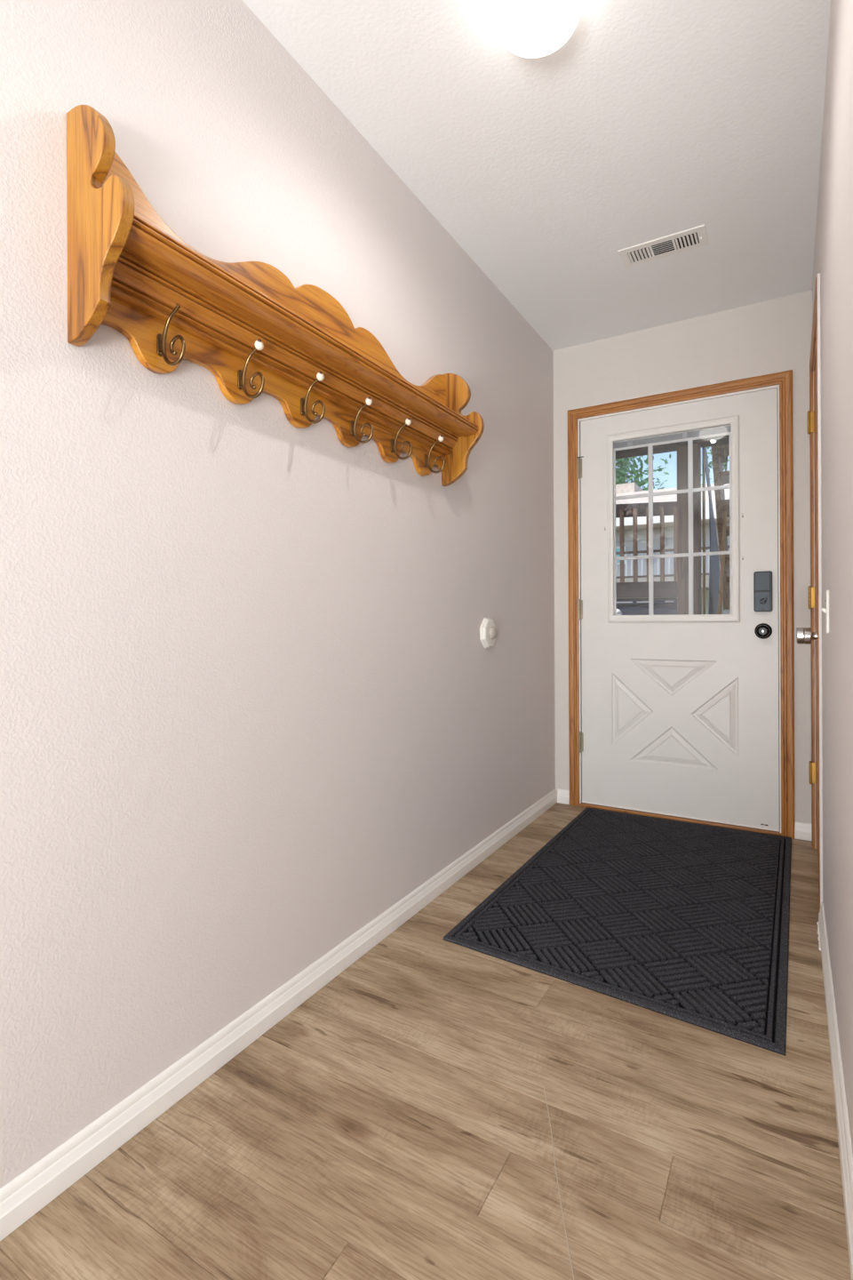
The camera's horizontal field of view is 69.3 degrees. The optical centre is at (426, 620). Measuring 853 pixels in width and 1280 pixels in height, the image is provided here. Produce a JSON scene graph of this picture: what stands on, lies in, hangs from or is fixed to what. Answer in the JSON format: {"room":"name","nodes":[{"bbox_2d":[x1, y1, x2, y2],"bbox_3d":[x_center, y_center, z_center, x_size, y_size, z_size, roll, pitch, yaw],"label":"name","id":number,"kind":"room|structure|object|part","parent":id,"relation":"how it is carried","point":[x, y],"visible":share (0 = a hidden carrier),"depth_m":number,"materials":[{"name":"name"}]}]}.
{"room":"entrance hallway","nodes":[
{"label":"entrance hallway","id":0,"kind":"room"},
{"bbox_2d":[0,0,555,1188],"bbox_3d":[-1.096,-0.204,0.429,0.120,2.490,7.066,0,0,31],"label":"wall","id":1,"kind":"structure","parent":0,"point":[253,701],"depth_m":1.37,"materials":[{"name":"beige paint"}]},
{"bbox_2d":[66,104,484,486],"bbox_3d":[-0.216,-0.696,1.645,0.163,0.408,1.382,0,0,31],"label":"shelf","id":2,"kind":"object","parent":1,"relation":"attached to","point":[245,323],"visible":1,"depth_m":1.34,"materials":[{"name":"brown wood"}]},
{"bbox_3d":[-0.561,-0.695,1.059,0.163,0.408,0.022,0,0,31],"label":"panel","id":3,"kind":"part","parent":2,"relation":"part of","materials":[{"name":"brown wood"}]},
{"bbox_3d":[-0.526,-0.548,1.225,0.014,0.044,0.015,0,0,31],"label":"mounting plate","id":4,"kind":"part","parent":2,"relation":"part of","materials":[{"name":"gold metal"}]},
{"bbox_3d":[-0.420,-0.548,1.404,0.014,0.044,0.015,0,0,31],"label":"mounting plate","id":5,"kind":"part","parent":2,"relation":"part of","materials":[{"name":"gold metal"}]},
{"bbox_3d":[-0.374,-0.614,1.377,0.019,0.022,0.022,0,0,31],"label":"ceramic knob","id":6,"kind":"part","parent":2,"relation":"part of","materials":[{"name":"white ceramic"}]},
{"bbox_3d":[-0.245,-0.631,1.662,0.054,0.060,1.338,0,0,31],"label":"bed moulding","id":7,"kind":"part","parent":2,"relation":"part of","materials":[{"name":"brown wood"}]},
{"bbox_3d":[-0.315,-0.549,1.583,0.014,0.044,0.015,0,0,31],"label":"mounting plate","id":8,"kind":"part","parent":2,"relation":"part of","materials":[{"name":"gold metal"}]},
{"bbox_3d":[-0.268,-0.615,1.556,0.019,0.022,0.022,0,0,31],"label":"ceramic knob","id":9,"kind":"part","parent":2,"relation":"part of","materials":[{"name":"white ceramic"}]},
{"bbox_3d":[-0.209,-0.549,1.762,0.014,0.044,0.015,0,0,31],"label":"mounting plate","id":10,"kind":"part","parent":2,"relation":"part of","materials":[{"name":"gold metal"}]},
{"bbox_3d":[-0.162,-0.615,1.734,0.019,0.022,0.022,0,0,31],"label":"ceramic knob","id":11,"kind":"part","parent":2,"relation":"part of","materials":[{"name":"white ceramic"}]},
{"bbox_3d":[-0.103,-0.550,1.941,0.014,0.044,0.015,0,0,31],"label":"mounting plate","id":12,"kind":"part","parent":2,"relation":"part of","materials":[{"name":"gold metal"}]},
{"bbox_3d":[-0.057,-0.615,1.913,0.019,0.022,0.022,0,0,31],"label":"ceramic knob","id":13,"kind":"part","parent":2,"relation":"part of","materials":[{"name":"white ceramic"}]},
{"bbox_3d":[0.002,-0.550,2.120,0.014,0.044,0.015,0,0,31],"label":"mounting plate","id":14,"kind":"part","parent":2,"relation":"part of","materials":[{"name":"gold metal"}]},
{"bbox_3d":[0.049,-0.616,2.092,0.019,0.022,0.022,0,0,31],"label":"ceramic knob","id":15,"kind":"part","parent":2,"relation":"part of","materials":[{"name":"white ceramic"}]},
{"bbox_3d":[0.130,-0.698,2.230,0.163,0.408,0.022,0,0,31],"label":"panel","id":16,"kind":"part","parent":2,"relation":"part of","materials":[{"name":"brown wood"}]},
{"bbox_2d":[0,788,557,1241],"bbox_3d":[-1.032,0.954,0.395,0.014,0.073,6.826,0,0,31],"label":"baseboard","id":17,"kind":"structure","parent":1,"relation":"attached to","point":[33,1189],"depth_m":1.33,"materials":[{"name":"white paint"}]},
{"bbox_2d":[480,617,496,647],"bbox_3d":[0.272,0.055,2.583,0.042,0.126,0.126,0,0,31],"label":"door stop","id":18,"kind":"object","parent":1,"relation":"attached to","point":[488,627],"visible":1,"depth_m":2.56,"materials":[{"name":"white rubber"}]},
{"bbox_2d":[0,802,851,1279],"bbox_3d":[0.590,1.008,-0.483,3.941,0.051,7.204,0,0,31],"label":"floor","id":19,"kind":"structure","parent":0,"point":[438,1108],"depth_m":1.16,"materials":[{"name":"laminate"}]},
{"bbox_2d":[442,807,791,1055],"bbox_3d":[0.827,0.977,2.304,0.930,0.010,1.594,0,0,31],"label":"door mat","id":20,"kind":"object","parent":19,"relation":"on","point":[687,922],"visible":1,"depth_m":2.01,"materials":[{"name":"black rubber"}]},
{"bbox_2d":[242,0,831,351],"bbox_3d":[0.543,-1.517,-0.542,3.941,0.120,7.066,0,0,31],"label":"ceiling","id":21,"kind":"structure","parent":0,"point":[654,119],"depth_m":1.86,"materials":[{"name":"white paint"}]},
{"bbox_2d":[496,0,582,57],"bbox_3d":[0.258,-1.401,1.425,0.195,0.108,0.195,0,0,31],"label":"ceiling light","id":22,"kind":"object","parent":21,"relation":"attached to","point":[528,28],"visible":1,"depth_m":1.41,"materials":[{"name":"white glass"}]},
{"bbox_2d":[617,224,709,268],"bbox_3d":[0.926,-1.452,2.413,0.316,0.012,0.139,0,0,31],"label":"ceiling vent","id":23,"kind":"object","parent":21,"relation":"in","point":[694,237],"visible":1,"depth_m":2.40,"materials":[{"name":"white metal"}]},
{"bbox_2d":[553,290,812,823],"bbox_3d":[2.367,-0.220,2.417,3.821,2.490,0.120,0,0,31],"label":"wall","id":24,"kind":"structure","parent":0,"point":[774,335],"depth_m":2.96,"materials":[{"name":"beige paint"}]},
{"bbox_2d":[557,788,569,804],"bbox_3d":[0.735,0.946,3.306,0.067,0.073,0.014,0,0,31],"label":"baseboard","id":25,"kind":"structure","parent":24,"relation":"attached to","point":[563,795],"depth_m":3.30,"materials":[{"name":"white paint"}]},
{"bbox_2d":[577,387,780,831],"bbox_3d":[1.202,-0.045,3.032,0.922,2.020,0.104,0,0,31],"label":"door","id":26,"kind":"structure","parent":24,"relation":"in","point":[678,612],"depth_m":3.01,"materials":[{"name":"white paint"}]},
{"bbox_3d":[1.202,-0.474,3.046,0.546,0.895,0.003,0,0,31],"label":"glass pane","id":27,"kind":"part","parent":26,"relation":"part of","materials":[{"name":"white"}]},
{"bbox_3d":[1.536,0.050,2.812,0.071,0.071,0.054,0,0,31],"label":"knob","id":28,"kind":"part","parent":26,"relation":"part of","materials":[{"name":"black metal"}]},
{"bbox_2d":[579,802,781,835],"bbox_3d":[1.236,0.973,3.070,0.922,0.014,0.132,0,0,31],"label":"trim","id":29,"kind":"structure","parent":24,"relation":"attached to","point":[582,804],"depth_m":3.01,"materials":[{"name":"brown wood"}]},
{"bbox_2d":[568,369,794,838],"bbox_3d":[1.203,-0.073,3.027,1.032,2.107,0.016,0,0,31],"label":"trim","id":30,"kind":"structure","parent":24,"relation":"attached to","point":[784,379],"depth_m":2.80,"materials":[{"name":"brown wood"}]},
{"bbox_2d":[794,821,811,840],"bbox_3d":[1.684,0.942,2.746,0.076,0.073,0.014,0,0,31],"label":"baseboard","id":31,"kind":"structure","parent":24,"relation":"attached to","point":[803,831],"depth_m":2.75,"materials":[{"name":"white paint"}]},
{"bbox_2d":[812,0,852,1151],"bbox_3d":[0.871,-0.213,1.196,0.110,2.490,3.506,0,0,31],"label":"wall","id":32,"kind":"structure","parent":0,"point":[834,243],"depth_m":1.29,"materials":[{"name":"beige paint"}]},
{"bbox_2d":[796,368,818,853],"bbox_3d":[1.470,-0.045,2.345,0.112,2.029,0.695,0,0,31],"label":"door","id":33,"kind":"structure","parent":32,"relation":"in","point":[804,636],"depth_m":2.58,"materials":[{"name":"brown wood"}]},
{"bbox_3d":[1.319,0.055,2.124,0.076,0.066,0.066,0,0,31],"label":"knob","id":34,"kind":"part","parent":33,"relation":"part of","materials":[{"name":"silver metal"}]},
{"bbox_3d":[1.501,-0.046,2.323,0.035,2.029,0.688,0,0,31],"label":"panel","id":35,"kind":"part","parent":33,"relation":"part of","materials":[{"name":"brown wood"}]},
{"bbox_2d":[814,354,817,849],"bbox_3d":[1.529,-0.044,2.306,0.108,2.045,0.697,0,0,31],"label":"trim","id":36,"kind":"structure","parent":32,"relation":"attached to","point":[815,355],"depth_m":2.63,"materials":[{"name":"brown wood"}]},
{"bbox_2d":[809,272,823,912],"bbox_3d":[1.475,-0.071,2.338,0.013,2.100,0.809,0,0,31],"label":"trim","id":37,"kind":"structure","parent":32,"relation":"attached to","point":[816,335],"depth_m":2.00,"materials":[{"name":"brown wood"}]},
{"bbox_2d":[822,590,830,633],"bbox_3d":[1.068,-0.022,1.651,0.016,0.115,0.076,0,0,31],"label":"light switch","id":38,"kind":"object","parent":32,"relation":"attached to","point":[826,611],"visible":1,"depth_m":1.62,"materials":[{"name":"white plastic"}]},
{"bbox_3d":[1.072,-0.022,1.649,0.006,0.115,0.076,0,0,31],"label":"plate","id":39,"kind":"part","parent":38,"relation":"part of","materials":[{"name":"white plastic"}]},
{"bbox_2d":[816,902,852,1279],"bbox_3d":[0.598,0.947,0.853,0.021,0.074,2.633,0,0,31],"label":"baseboard","id":40,"kind":"structure","parent":32,"relation":"attached to","point":[844,1139],"depth_m":1.21,"materials":[{"name":"white paint"}]}
]}

